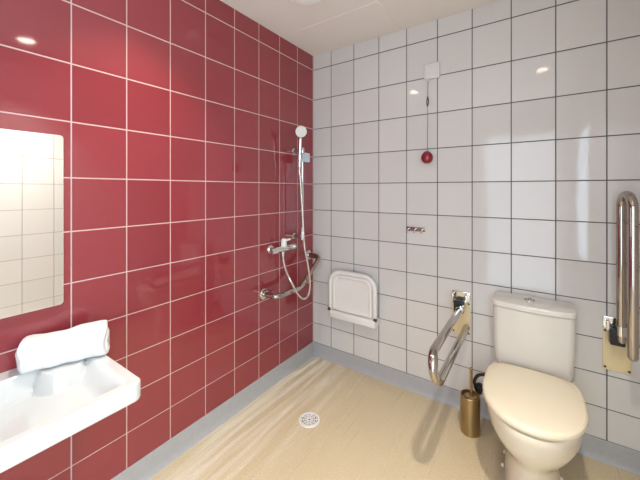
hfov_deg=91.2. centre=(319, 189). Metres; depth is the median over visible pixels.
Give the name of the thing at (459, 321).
grab rail
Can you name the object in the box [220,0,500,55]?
ceiling
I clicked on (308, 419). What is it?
floor drain
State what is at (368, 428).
floor
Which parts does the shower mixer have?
temperature knob, lever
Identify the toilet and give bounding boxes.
[473,291,587,479]
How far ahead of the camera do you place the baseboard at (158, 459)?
1.72 m
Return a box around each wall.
[0,0,312,479]
[313,0,639,451]
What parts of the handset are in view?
handle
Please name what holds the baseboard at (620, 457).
attached to the wall at (534, 105)
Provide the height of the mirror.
0.638 m
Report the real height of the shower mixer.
0.124 m
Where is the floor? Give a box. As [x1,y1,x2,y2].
[149,356,639,479]
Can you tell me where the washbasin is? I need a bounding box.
[0,355,140,472]
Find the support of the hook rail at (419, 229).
attached to the wall at (534, 105)
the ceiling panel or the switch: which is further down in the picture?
the switch
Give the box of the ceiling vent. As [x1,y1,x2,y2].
[290,0,320,5]
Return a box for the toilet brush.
[460,367,479,437]
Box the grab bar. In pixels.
[259,250,320,299]
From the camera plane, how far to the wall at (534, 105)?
1.84 m
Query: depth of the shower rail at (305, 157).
2.28 m
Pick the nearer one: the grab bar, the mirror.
the mirror
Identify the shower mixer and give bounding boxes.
[267,238,296,255]
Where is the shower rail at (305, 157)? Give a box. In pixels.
[292,148,309,239]
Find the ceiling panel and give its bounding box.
[297,1,400,51]
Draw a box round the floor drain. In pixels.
[299,412,319,427]
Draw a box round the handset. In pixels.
[282,126,310,299]
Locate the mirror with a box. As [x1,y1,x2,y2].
[0,129,62,318]
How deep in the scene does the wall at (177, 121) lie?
1.51 m
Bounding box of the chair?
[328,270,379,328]
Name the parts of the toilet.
cistern lid, lid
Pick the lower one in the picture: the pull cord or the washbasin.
the washbasin
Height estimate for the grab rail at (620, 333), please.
0.872 m
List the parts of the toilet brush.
handle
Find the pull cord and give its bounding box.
[421,94,432,163]
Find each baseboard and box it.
[111,342,313,479]
[314,342,639,475]
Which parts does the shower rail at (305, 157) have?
rail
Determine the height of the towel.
0.112 m
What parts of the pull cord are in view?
cord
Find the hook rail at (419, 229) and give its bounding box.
[406,226,424,233]
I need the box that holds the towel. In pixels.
[15,320,109,373]
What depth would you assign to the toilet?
1.41 m
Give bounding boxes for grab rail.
[428,290,469,386]
[602,191,638,374]
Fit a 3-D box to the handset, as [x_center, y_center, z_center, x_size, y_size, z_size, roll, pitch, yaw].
[-0.168,0.162,2.178,0.110,1.212,0.212,0,0,35]
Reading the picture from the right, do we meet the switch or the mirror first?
the switch
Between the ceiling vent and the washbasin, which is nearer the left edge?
the washbasin
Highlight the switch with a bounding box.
[424,61,439,80]
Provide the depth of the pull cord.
1.97 m
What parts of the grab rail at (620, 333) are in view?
wall plate, rail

